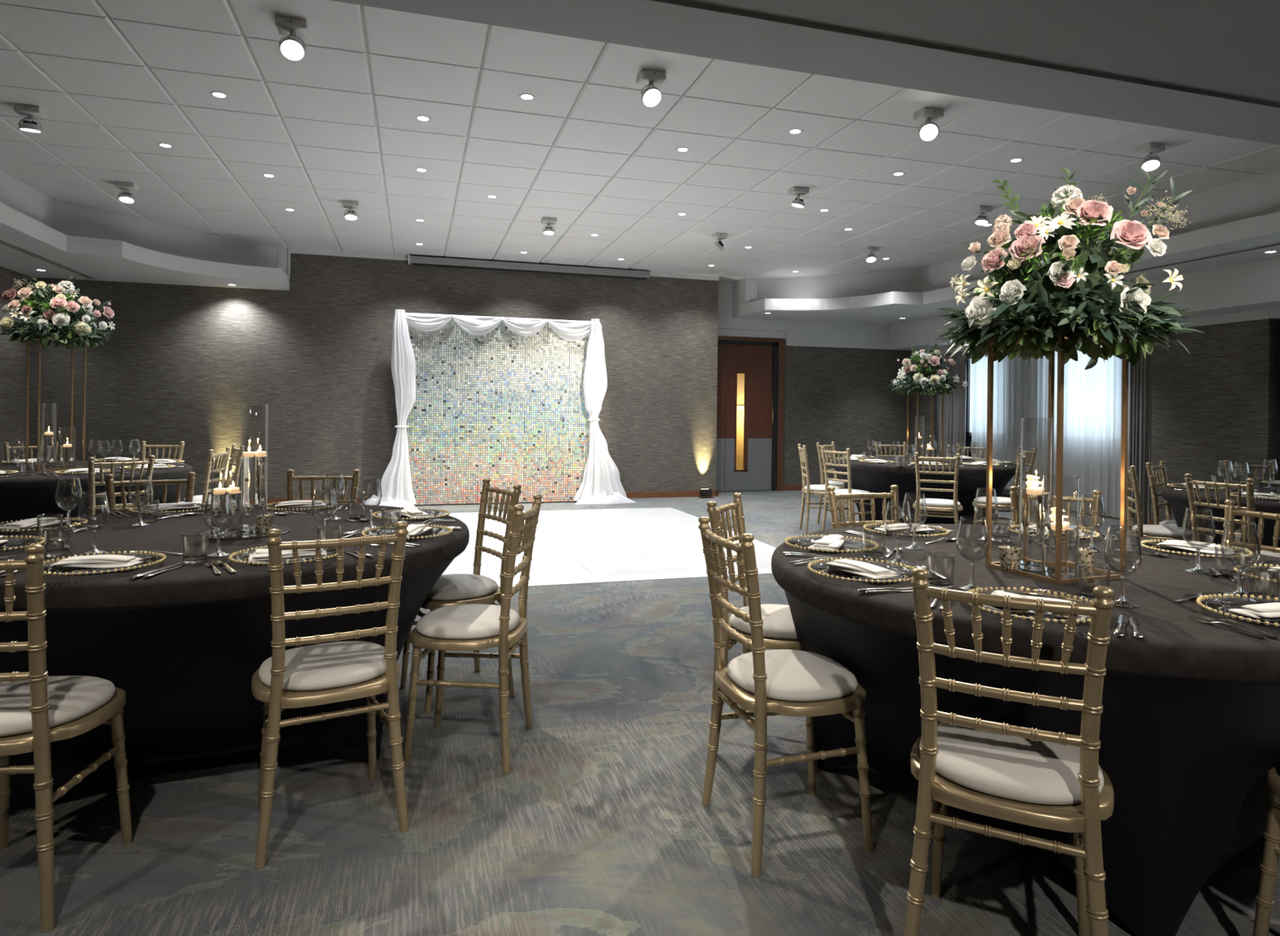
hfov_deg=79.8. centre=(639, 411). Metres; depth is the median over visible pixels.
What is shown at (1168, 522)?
seat cushion
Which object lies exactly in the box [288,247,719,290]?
trim
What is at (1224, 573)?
glass tumbler
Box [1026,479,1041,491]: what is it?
candle
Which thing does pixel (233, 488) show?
candle
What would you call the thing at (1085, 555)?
votive
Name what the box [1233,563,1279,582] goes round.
charger plate
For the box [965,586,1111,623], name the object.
charger plate
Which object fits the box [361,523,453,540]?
charger plate
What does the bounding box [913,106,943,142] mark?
ceiling spotlight
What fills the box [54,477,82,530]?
wine glass
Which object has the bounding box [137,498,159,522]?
glass tumbler
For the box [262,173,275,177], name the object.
recessed light
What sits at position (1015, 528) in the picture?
charger plate
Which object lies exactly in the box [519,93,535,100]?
recessed light
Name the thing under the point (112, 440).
wine glass
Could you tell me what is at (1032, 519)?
vase
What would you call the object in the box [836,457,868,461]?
charger plate
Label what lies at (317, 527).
glass tumbler
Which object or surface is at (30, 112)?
ceiling spotlight
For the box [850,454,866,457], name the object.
folded napkin
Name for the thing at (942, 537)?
fork
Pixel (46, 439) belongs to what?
vase
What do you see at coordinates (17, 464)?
wine glass
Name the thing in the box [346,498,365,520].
glass tumbler
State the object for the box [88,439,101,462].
wine glass
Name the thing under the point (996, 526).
knife
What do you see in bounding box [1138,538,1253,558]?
charger plate
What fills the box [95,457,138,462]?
charger plate
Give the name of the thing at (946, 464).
charger plate
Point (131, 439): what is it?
wine glass
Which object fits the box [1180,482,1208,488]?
folded napkin
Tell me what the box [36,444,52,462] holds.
bowl
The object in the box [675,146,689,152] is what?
recessed light
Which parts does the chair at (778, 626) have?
leg, rail, rail, rail, rail, leg, seat frame, leg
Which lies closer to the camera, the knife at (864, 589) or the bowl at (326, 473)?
the knife at (864, 589)
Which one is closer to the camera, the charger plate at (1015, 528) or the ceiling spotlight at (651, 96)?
the charger plate at (1015, 528)
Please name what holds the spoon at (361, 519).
on the banquet table at (185, 644)
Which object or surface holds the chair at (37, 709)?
on the floor
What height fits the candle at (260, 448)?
0.046 m
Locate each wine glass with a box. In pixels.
[10,440,25,466]
[36,444,52,474]
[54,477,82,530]
[77,490,109,554]
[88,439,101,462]
[97,440,111,462]
[111,440,123,462]
[127,475,152,526]
[128,439,140,461]
[203,492,233,556]
[311,487,337,539]
[323,472,344,519]
[360,477,382,528]
[884,500,911,564]
[891,440,899,459]
[902,492,927,550]
[905,444,915,466]
[955,515,989,590]
[956,442,965,462]
[969,443,977,460]
[973,487,998,541]
[1078,494,1106,551]
[1103,524,1142,607]
[1182,506,1215,573]
[1217,460,1233,490]
[1220,520,1260,595]
[1232,462,1249,492]
[1262,458,1277,488]
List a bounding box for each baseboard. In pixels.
[180,489,718,503]
[782,484,1164,524]
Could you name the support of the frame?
on the floor
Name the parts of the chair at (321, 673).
leg, leg, seat frame, rail, rail, rail, rail, leg, leg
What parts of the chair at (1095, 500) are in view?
leg, rail, rail, leg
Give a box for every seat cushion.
[0,675,115,737]
[173,501,211,503]
[183,494,211,502]
[258,640,385,690]
[415,603,519,639]
[426,573,497,599]
[727,648,857,701]
[729,603,797,639]
[804,484,839,491]
[828,480,846,485]
[834,488,871,493]
[915,497,960,506]
[919,720,1103,804]
[973,496,1011,504]
[1000,488,1010,494]
[1131,524,1192,537]
[1159,519,1177,526]
[1234,546,1279,557]
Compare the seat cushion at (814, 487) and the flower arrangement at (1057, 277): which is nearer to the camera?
the flower arrangement at (1057, 277)
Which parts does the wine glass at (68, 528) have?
stem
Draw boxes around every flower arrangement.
[0,275,115,350]
[888,342,967,396]
[934,165,1204,369]
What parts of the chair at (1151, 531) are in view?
leg, rail, rail, leg, seat frame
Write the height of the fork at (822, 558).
0.014 m
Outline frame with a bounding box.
[408,312,591,321]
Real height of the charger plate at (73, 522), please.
0.022 m
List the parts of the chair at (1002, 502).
leg, leg, seat frame, leg, leg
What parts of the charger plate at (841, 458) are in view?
glass plate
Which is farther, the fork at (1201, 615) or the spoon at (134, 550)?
the spoon at (134, 550)
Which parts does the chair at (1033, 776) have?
leg, leg, rail, rail, rail, rail, seat frame, leg, leg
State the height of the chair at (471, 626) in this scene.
0.923 m
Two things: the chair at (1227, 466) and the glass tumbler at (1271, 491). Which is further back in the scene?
the chair at (1227, 466)
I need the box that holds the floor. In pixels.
[0,489,1279,935]
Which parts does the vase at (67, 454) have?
glass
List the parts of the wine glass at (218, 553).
stem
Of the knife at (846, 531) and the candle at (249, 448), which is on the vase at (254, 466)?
the candle at (249, 448)
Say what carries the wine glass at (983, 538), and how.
on the banquet table at (1189, 728)
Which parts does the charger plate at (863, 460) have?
glass plate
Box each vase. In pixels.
[40,402,57,467]
[58,442,75,467]
[210,456,242,536]
[240,404,268,530]
[914,416,924,460]
[924,435,934,460]
[1018,417,1053,570]
[1040,474,1079,577]
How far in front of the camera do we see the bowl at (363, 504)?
3.10 m
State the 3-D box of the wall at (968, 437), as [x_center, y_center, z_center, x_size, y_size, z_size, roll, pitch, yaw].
[7.138,0.165,5.911,0.200,2.340,15.700,1,0,-16]
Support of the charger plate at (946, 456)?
on the banquet table at (869, 477)
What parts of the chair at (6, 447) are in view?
leg, rail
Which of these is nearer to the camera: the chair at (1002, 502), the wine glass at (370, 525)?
the wine glass at (370, 525)
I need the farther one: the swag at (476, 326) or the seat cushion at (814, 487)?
the swag at (476, 326)
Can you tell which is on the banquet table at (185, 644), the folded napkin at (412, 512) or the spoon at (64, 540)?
the spoon at (64, 540)
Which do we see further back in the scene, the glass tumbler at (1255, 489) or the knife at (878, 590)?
the glass tumbler at (1255, 489)
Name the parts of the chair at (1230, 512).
leg, rail, rail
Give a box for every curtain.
[938,351,966,457]
[971,345,1129,517]
[1128,333,1151,524]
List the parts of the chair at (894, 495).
leg, rail, rail, leg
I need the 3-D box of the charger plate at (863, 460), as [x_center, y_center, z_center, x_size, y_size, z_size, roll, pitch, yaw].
[2.362,0.504,7.637,0.334,0.022,0.335,1,0,29]
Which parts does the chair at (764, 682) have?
leg, rail, rail, rail, rail, leg, seat frame, leg, leg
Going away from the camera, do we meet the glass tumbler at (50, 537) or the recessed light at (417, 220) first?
the glass tumbler at (50, 537)
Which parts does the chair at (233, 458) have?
leg, leg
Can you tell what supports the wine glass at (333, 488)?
on the banquet table at (185, 644)
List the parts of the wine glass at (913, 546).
stem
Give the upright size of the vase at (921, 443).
0.460 m
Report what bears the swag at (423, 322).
hanging from the frame
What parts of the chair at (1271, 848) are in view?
seat frame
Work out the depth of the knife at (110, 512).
3.40 m
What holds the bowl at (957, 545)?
on the wine glass at (971, 584)
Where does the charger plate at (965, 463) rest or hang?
on the banquet table at (869, 477)
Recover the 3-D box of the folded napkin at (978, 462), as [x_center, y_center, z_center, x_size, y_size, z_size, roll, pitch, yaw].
[3.308,0.506,7.405,0.225,0.033,0.104,1,0,-24]
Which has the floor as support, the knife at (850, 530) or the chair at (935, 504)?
the chair at (935, 504)
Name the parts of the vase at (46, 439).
glass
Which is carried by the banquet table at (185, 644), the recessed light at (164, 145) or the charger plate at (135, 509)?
the charger plate at (135, 509)
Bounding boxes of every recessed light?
[157,142,173,148]
[209,91,228,98]
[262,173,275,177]
[284,208,295,211]
[414,218,425,222]
[415,115,431,121]
[415,168,427,172]
[486,195,497,198]
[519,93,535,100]
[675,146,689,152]
[676,213,687,215]
[787,128,802,134]
[819,208,830,212]
[843,227,853,231]
[891,172,905,176]
[1008,158,1023,163]
[1262,250,1278,253]
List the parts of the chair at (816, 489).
leg, leg, seat frame, leg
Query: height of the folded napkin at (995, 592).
0.033 m
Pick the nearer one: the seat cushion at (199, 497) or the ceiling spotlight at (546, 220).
the seat cushion at (199, 497)
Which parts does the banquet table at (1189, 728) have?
leg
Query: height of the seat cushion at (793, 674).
0.048 m
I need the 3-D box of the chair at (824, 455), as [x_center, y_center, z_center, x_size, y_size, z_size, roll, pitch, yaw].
[2.068,0.815,7.589,0.447,0.923,0.422,1,0,-31]
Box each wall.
[0,266,31,462]
[29,249,718,500]
[782,340,911,484]
[911,318,1279,519]
[965,352,971,457]
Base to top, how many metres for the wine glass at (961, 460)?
0.200 m
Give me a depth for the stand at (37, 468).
5.76 m
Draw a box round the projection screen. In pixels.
[408,253,649,279]
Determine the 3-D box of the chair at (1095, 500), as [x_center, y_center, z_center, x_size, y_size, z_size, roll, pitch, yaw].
[1.824,0.812,3.334,0.422,0.923,0.447,1,0,23]
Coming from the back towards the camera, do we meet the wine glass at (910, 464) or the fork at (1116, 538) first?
the wine glass at (910, 464)
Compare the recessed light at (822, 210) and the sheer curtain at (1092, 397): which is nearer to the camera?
the recessed light at (822, 210)
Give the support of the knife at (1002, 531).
on the banquet table at (1189, 728)
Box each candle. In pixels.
[213,481,226,491]
[226,480,239,490]
[243,445,255,454]
[254,444,266,453]
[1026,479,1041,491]
[1029,479,1044,490]
[1050,522,1066,527]
[1053,519,1069,525]
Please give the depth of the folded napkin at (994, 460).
7.70 m
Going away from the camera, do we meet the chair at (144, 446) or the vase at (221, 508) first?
the vase at (221, 508)
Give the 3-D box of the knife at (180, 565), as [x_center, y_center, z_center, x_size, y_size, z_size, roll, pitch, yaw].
[-1.397,0.467,2.255,0.018,0.007,0.202,1,0,-1]
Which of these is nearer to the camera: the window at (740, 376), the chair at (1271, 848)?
the chair at (1271, 848)
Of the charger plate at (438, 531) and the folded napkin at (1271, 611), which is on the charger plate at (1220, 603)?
the folded napkin at (1271, 611)
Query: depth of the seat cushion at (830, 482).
8.53 m
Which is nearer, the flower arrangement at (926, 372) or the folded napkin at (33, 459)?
the folded napkin at (33, 459)
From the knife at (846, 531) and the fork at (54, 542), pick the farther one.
the knife at (846, 531)
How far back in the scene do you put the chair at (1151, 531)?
5.20 m
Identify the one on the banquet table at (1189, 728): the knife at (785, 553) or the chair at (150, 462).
the knife at (785, 553)
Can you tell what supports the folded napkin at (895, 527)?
on the charger plate at (937, 531)
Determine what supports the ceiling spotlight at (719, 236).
hanging from the ceiling at (114, 81)
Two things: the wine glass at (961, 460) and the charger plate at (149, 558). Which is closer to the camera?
the charger plate at (149, 558)
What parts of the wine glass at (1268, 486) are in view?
stem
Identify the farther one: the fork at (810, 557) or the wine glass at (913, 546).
the wine glass at (913, 546)
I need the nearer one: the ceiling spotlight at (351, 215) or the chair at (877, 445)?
the ceiling spotlight at (351, 215)
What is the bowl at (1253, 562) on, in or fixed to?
on the wine glass at (1239, 589)
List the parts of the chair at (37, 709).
leg, rail, rail, rail, rail, leg, seat frame, leg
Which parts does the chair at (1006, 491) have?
leg, seat frame, leg, rail, leg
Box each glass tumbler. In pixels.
[20,461,35,475]
[36,513,63,541]
[44,525,73,557]
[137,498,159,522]
[181,531,209,564]
[316,524,341,551]
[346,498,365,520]
[381,507,401,531]
[862,528,885,559]
[896,455,904,466]
[926,551,955,587]
[991,517,1011,542]
[1077,561,1110,599]
[1214,545,1245,579]
[1244,476,1259,490]
[1244,564,1279,598]
[1269,479,1279,493]
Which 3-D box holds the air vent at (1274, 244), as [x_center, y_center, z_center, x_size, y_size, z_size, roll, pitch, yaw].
[5.133,-1.422,7.399,0.140,0.014,5.300,1,0,-16]
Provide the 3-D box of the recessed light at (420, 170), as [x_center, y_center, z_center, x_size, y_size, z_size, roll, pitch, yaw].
[-1.853,-2.044,6.489,0.106,0.008,0.106,1,0,-16]
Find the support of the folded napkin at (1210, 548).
on the charger plate at (1152, 544)
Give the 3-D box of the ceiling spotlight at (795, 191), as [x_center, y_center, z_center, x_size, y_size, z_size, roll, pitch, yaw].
[1.429,-1.921,6.899,0.150,0.167,0.127,1,0,-16]
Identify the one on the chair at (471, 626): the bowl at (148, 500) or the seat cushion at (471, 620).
the seat cushion at (471, 620)
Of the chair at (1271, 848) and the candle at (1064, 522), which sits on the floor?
the chair at (1271, 848)
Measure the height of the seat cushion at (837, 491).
0.048 m
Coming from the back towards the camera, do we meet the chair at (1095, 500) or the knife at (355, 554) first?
the chair at (1095, 500)
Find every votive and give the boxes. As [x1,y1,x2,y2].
[255,514,273,533]
[998,545,1022,570]
[1077,547,1096,573]
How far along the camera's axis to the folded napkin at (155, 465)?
5.89 m
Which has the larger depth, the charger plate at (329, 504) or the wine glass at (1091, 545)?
the charger plate at (329, 504)
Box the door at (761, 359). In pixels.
[715,335,785,491]
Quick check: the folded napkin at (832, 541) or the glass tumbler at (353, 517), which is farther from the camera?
the glass tumbler at (353, 517)
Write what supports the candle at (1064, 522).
on the vase at (1069, 533)
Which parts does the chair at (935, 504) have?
leg, leg, rail, rail, rail, rail, seat frame, leg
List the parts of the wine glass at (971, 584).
stem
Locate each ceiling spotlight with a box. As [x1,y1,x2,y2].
[13,103,47,133]
[115,181,138,203]
[275,16,309,61]
[342,200,359,220]
[541,217,556,235]
[636,68,666,107]
[711,232,727,250]
[787,186,808,208]
[862,245,879,262]
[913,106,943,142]
[971,204,992,225]
[1135,142,1165,171]
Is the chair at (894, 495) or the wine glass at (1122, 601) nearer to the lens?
the wine glass at (1122, 601)
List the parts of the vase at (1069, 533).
glass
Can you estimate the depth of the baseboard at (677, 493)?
11.08 m
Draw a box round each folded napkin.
[0,516,65,529]
[0,535,8,543]
[9,457,40,462]
[49,554,143,568]
[64,467,104,472]
[102,457,132,460]
[135,463,166,468]
[142,501,199,511]
[154,458,175,462]
[248,547,326,560]
[274,500,326,507]
[396,506,429,517]
[406,524,431,537]
[808,533,844,549]
[826,558,898,578]
[845,456,857,459]
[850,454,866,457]
[864,458,886,462]
[874,523,933,532]
[919,461,942,464]
[953,455,973,458]
[971,461,993,464]
[991,590,1084,616]
[992,458,1002,462]
[1077,529,1084,536]
[1156,539,1235,555]
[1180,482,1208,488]
[1228,602,1279,619]
[1241,491,1279,498]
[1267,566,1279,573]
[1271,480,1279,484]
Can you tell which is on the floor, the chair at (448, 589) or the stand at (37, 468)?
the chair at (448, 589)
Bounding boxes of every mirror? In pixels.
[199,524,290,538]
[1019,567,1107,578]
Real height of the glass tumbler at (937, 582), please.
0.090 m
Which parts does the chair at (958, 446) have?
leg, rail, leg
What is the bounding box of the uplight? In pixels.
[697,488,714,497]
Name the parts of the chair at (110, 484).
leg, rail, rail, leg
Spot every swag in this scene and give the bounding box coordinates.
[404,312,452,331]
[452,315,502,335]
[502,316,547,336]
[547,319,591,341]
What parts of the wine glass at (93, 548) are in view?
stem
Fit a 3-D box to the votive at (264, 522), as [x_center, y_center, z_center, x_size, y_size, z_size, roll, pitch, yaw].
[-1.437,0.431,2.930,0.062,0.066,0.062,1,0,-16]
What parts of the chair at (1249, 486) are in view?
leg, rail, rail, rail, rail, leg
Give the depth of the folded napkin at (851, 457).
7.91 m
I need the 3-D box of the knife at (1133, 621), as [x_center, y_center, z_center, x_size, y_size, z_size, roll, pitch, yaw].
[1.149,0.497,1.776,0.018,0.007,0.202,1,0,29]
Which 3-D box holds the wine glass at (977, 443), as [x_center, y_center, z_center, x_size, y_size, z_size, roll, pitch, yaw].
[3.588,0.430,8.221,0.086,0.200,0.086,1,0,44]
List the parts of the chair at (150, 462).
leg, rail, rail, rail, rail, leg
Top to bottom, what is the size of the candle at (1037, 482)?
0.046 m
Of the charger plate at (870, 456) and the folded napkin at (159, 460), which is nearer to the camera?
the folded napkin at (159, 460)
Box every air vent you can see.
[0,238,98,279]
[1120,241,1279,275]
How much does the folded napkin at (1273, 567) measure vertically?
0.033 m
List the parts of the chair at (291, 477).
leg, rail, rail, leg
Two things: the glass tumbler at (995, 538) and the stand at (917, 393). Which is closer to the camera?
the glass tumbler at (995, 538)
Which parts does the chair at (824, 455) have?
leg, rail, rail, rail, rail, leg, seat frame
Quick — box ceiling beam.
[328,0,1279,145]
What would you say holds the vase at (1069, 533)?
on the stand at (1099, 574)
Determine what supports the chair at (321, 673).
on the floor
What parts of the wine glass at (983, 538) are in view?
stem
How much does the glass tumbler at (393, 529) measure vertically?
0.090 m
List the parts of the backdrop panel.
sequin panel, sequin panel, sequin panel, sequin panel, sequin panel, sequin panel, sequin panel, sequin panel, sequin panel, sequin panel, sequin panel, sequin panel, sequin panel, sequin panel, sequin panel, sequin panel, sequin panel, sequin panel, sequin panel, sequin panel, sequin panel, sequin panel, sequin panel, sequin panel, sequin panel, sequin panel, sequin panel, sequin panel, sequin panel, sequin panel, sequin panel, sequin panel, sequin panel, sequin panel, sequin panel, sequin panel, sequin panel, sequin panel, sequin panel, sequin panel, sequin panel, sequin panel, sequin panel, sequin panel, sequin panel, sequin panel, sequin panel, sequin panel, sequin panel, sequin panel, sequin panel, sequin panel, sequin panel, sequin panel, sequin panel, sequin panel, sequin panel, sequin panel, sequin panel, sequin panel, sequin panel, sequin panel, sequin panel, sequin panel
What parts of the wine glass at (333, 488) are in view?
stem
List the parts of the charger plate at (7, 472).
glass plate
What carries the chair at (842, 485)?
on the floor
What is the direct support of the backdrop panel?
on the floor
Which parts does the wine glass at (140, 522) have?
stem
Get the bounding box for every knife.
[106,511,122,516]
[111,510,131,516]
[129,561,181,578]
[142,563,186,577]
[343,548,358,557]
[344,547,372,556]
[782,551,849,558]
[784,552,839,559]
[841,529,876,538]
[844,528,885,538]
[856,586,912,591]
[864,589,912,593]
[991,524,998,532]
[999,524,1004,533]
[1113,613,1128,635]
[1128,616,1143,637]
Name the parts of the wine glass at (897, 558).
stem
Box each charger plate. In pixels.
[0,470,17,475]
[0,517,88,533]
[0,535,44,552]
[1,460,40,463]
[43,550,166,575]
[54,468,110,474]
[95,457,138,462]
[124,464,175,469]
[128,502,211,514]
[154,459,184,463]
[228,545,338,564]
[266,500,335,511]
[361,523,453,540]
[372,507,449,520]
[784,533,879,552]
[807,557,915,582]
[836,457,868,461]
[844,455,874,457]
[859,459,894,463]
[862,521,949,537]
[911,462,947,466]
[946,456,978,459]
[962,462,999,466]
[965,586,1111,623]
[974,459,1011,463]
[1007,524,1100,538]
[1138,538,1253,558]
[1166,483,1226,489]
[1195,593,1279,626]
[1229,492,1279,500]
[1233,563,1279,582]
[1261,480,1279,485]
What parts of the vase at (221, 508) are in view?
glass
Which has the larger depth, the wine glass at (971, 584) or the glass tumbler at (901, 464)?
the glass tumbler at (901, 464)
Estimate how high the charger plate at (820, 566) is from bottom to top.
0.022 m
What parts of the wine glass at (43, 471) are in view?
stem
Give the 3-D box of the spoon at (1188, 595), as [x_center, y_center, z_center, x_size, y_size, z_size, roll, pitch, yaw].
[1.542,0.498,2.087,0.174,0.011,0.038,1,0,-27]
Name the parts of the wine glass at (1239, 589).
stem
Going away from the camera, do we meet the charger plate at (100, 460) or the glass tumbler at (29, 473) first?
the glass tumbler at (29, 473)
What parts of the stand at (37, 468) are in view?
post, post, frame, frame, post, post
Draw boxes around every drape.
[360,309,416,507]
[573,318,635,504]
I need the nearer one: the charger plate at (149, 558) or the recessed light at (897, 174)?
the charger plate at (149, 558)
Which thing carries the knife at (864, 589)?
on the banquet table at (1189, 728)
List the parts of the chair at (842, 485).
leg, rail, leg, seat frame, leg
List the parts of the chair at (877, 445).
leg, rail, rail, leg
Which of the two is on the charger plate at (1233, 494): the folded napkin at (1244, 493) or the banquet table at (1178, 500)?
the folded napkin at (1244, 493)
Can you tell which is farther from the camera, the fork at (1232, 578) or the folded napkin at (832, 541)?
the folded napkin at (832, 541)
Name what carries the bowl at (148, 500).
on the wine glass at (140, 522)
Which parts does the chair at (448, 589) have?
leg, leg, seat frame, leg, rail, rail, rail, rail, leg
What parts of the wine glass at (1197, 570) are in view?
stem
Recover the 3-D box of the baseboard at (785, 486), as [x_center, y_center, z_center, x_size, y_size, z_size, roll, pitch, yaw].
[4.246,1.253,9.946,2.400,0.095,5.670,1,0,-16]
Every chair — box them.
[0,543,133,931]
[4,441,57,460]
[87,454,155,515]
[104,471,195,512]
[141,440,184,502]
[173,446,231,503]
[183,444,244,502]
[251,520,408,868]
[286,468,359,503]
[400,478,521,712]
[403,493,542,773]
[697,515,873,876]
[706,492,818,772]
[797,443,842,533]
[816,441,862,527]
[820,446,871,530]
[826,484,899,528]
[874,441,906,456]
[903,567,1114,935]
[912,452,962,524]
[955,443,986,459]
[972,451,1026,524]
[994,446,1036,524]
[1009,485,1102,532]
[1119,462,1199,541]
[1145,460,1177,526]
[1184,473,1279,557]
[1222,499,1279,552]
[1223,459,1274,483]
[1253,764,1279,935]
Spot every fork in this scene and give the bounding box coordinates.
[51,538,57,545]
[78,524,97,530]
[204,562,221,573]
[212,560,236,572]
[266,511,306,514]
[341,531,361,537]
[370,542,414,546]
[408,518,454,523]
[415,520,450,524]
[790,557,838,561]
[793,558,826,564]
[879,545,895,553]
[926,537,964,540]
[930,597,937,606]
[1111,534,1119,541]
[1135,551,1190,559]
[1174,595,1202,601]
[1186,615,1266,638]
[1191,612,1279,638]
[1227,572,1237,582]
[1237,557,1276,564]
[1247,560,1279,564]
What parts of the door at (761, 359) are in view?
kick plate, vision frame, kick plate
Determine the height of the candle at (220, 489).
0.046 m
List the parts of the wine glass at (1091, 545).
stem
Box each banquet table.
[0,460,192,523]
[0,503,469,813]
[771,523,1279,935]
[830,455,1017,524]
[1160,482,1279,546]
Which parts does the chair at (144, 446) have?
leg, rail, leg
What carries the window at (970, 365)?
in the wall at (968, 437)
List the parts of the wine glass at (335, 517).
stem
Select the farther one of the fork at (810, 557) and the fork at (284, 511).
the fork at (284, 511)
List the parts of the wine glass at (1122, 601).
stem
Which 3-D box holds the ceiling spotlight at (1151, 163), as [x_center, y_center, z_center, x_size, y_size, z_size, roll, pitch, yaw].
[3.805,-1.888,5.700,0.150,0.177,0.125,1,0,-16]
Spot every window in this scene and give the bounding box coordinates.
[736,373,744,469]
[967,355,972,435]
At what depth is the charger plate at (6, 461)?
6.18 m
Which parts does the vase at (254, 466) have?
glass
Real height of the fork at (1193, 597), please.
0.011 m
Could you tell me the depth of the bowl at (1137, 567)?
1.98 m
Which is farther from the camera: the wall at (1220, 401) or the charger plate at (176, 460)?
the wall at (1220, 401)
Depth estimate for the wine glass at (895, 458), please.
8.25 m
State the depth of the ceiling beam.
3.76 m
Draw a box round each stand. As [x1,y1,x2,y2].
[25,335,86,471]
[906,388,943,462]
[985,330,1128,584]
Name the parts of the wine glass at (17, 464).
stem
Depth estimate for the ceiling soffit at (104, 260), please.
8.19 m
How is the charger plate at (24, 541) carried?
on the banquet table at (185, 644)
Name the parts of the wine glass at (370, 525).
stem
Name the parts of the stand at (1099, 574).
post, post, frame, frame, post, post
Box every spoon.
[56,537,69,547]
[66,524,104,533]
[132,550,182,554]
[158,512,197,518]
[266,511,288,515]
[343,528,368,534]
[358,518,368,520]
[884,546,902,556]
[912,564,947,578]
[924,537,955,542]
[1021,586,1092,599]
[1115,548,1168,556]
[1183,591,1224,598]
[1207,567,1221,575]
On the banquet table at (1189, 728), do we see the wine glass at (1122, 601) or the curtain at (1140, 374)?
the wine glass at (1122, 601)
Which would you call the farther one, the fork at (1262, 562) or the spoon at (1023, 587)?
the fork at (1262, 562)
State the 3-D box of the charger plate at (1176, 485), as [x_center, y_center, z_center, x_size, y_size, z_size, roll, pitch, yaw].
[3.829,0.522,5.267,0.335,0.022,0.334,1,0,-38]
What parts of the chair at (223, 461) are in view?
leg, rail, rail, rail, rail, leg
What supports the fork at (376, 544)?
on the banquet table at (185, 644)
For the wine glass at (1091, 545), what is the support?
on the banquet table at (1189, 728)
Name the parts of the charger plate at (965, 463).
glass plate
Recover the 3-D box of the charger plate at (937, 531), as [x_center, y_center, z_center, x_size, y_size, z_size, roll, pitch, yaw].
[1.089,0.489,3.138,0.334,0.022,0.335,1,0,-23]
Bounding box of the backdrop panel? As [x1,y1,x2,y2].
[406,319,589,504]
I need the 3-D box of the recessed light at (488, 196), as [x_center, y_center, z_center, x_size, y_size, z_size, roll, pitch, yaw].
[-1.407,-2.039,7.272,0.106,0.008,0.106,1,0,-16]
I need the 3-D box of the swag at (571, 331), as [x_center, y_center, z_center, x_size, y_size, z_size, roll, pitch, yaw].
[-0.917,-1.090,10.331,0.661,0.282,0.101,1,0,-16]
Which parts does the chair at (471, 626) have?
leg, leg, seat frame, leg, rail, rail, rail, leg, rail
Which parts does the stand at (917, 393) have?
post, post, frame, post, post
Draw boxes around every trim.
[0,169,288,275]
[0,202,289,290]
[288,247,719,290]
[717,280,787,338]
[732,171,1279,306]
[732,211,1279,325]
[785,257,1279,350]
[911,307,1279,355]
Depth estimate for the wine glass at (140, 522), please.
3.10 m
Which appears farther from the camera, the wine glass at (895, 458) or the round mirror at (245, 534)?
the wine glass at (895, 458)
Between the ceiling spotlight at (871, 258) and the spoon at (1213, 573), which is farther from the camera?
the ceiling spotlight at (871, 258)
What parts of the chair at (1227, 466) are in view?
leg, rail, rail, leg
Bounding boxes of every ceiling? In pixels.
[0,0,1279,281]
[680,0,1279,104]
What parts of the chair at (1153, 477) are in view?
leg, rail, rail, rail, leg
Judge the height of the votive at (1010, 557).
0.068 m
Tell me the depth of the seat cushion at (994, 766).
1.66 m
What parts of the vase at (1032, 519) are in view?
glass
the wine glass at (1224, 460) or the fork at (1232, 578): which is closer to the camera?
the fork at (1232, 578)
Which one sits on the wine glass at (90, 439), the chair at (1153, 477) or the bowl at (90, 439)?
the bowl at (90, 439)
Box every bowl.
[10,440,25,456]
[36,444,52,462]
[54,477,82,510]
[77,490,109,529]
[88,439,101,454]
[127,475,152,506]
[203,492,233,532]
[323,472,344,502]
[360,477,382,509]
[884,500,911,539]
[902,492,927,528]
[955,515,989,562]
[973,487,998,519]
[1078,494,1106,529]
[1103,524,1142,575]
[1182,506,1215,548]
[1217,460,1233,479]
[1220,520,1260,568]
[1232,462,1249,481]
[1262,458,1277,476]
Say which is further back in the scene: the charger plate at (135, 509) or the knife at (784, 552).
the charger plate at (135, 509)
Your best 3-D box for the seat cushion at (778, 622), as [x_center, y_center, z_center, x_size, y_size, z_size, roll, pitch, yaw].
[0.527,0.786,2.898,0.366,0.048,0.380,1,0,24]
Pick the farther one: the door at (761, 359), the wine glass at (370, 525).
the door at (761, 359)
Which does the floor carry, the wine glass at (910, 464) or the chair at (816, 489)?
the chair at (816, 489)
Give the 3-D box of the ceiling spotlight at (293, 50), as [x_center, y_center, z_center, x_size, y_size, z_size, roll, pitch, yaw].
[-1.829,-1.952,4.029,0.150,0.183,0.124,1,0,-16]
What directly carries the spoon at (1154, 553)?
on the banquet table at (1189, 728)
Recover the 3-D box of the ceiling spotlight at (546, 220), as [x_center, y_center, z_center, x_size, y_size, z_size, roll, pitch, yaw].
[-0.962,-1.953,8.079,0.150,0.162,0.124,1,0,-16]
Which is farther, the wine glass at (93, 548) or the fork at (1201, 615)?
the wine glass at (93, 548)
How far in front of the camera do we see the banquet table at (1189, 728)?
1.83 m
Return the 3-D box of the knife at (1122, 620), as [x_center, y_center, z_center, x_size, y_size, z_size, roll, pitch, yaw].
[1.130,0.496,1.794,0.021,0.008,0.234,1,0,35]

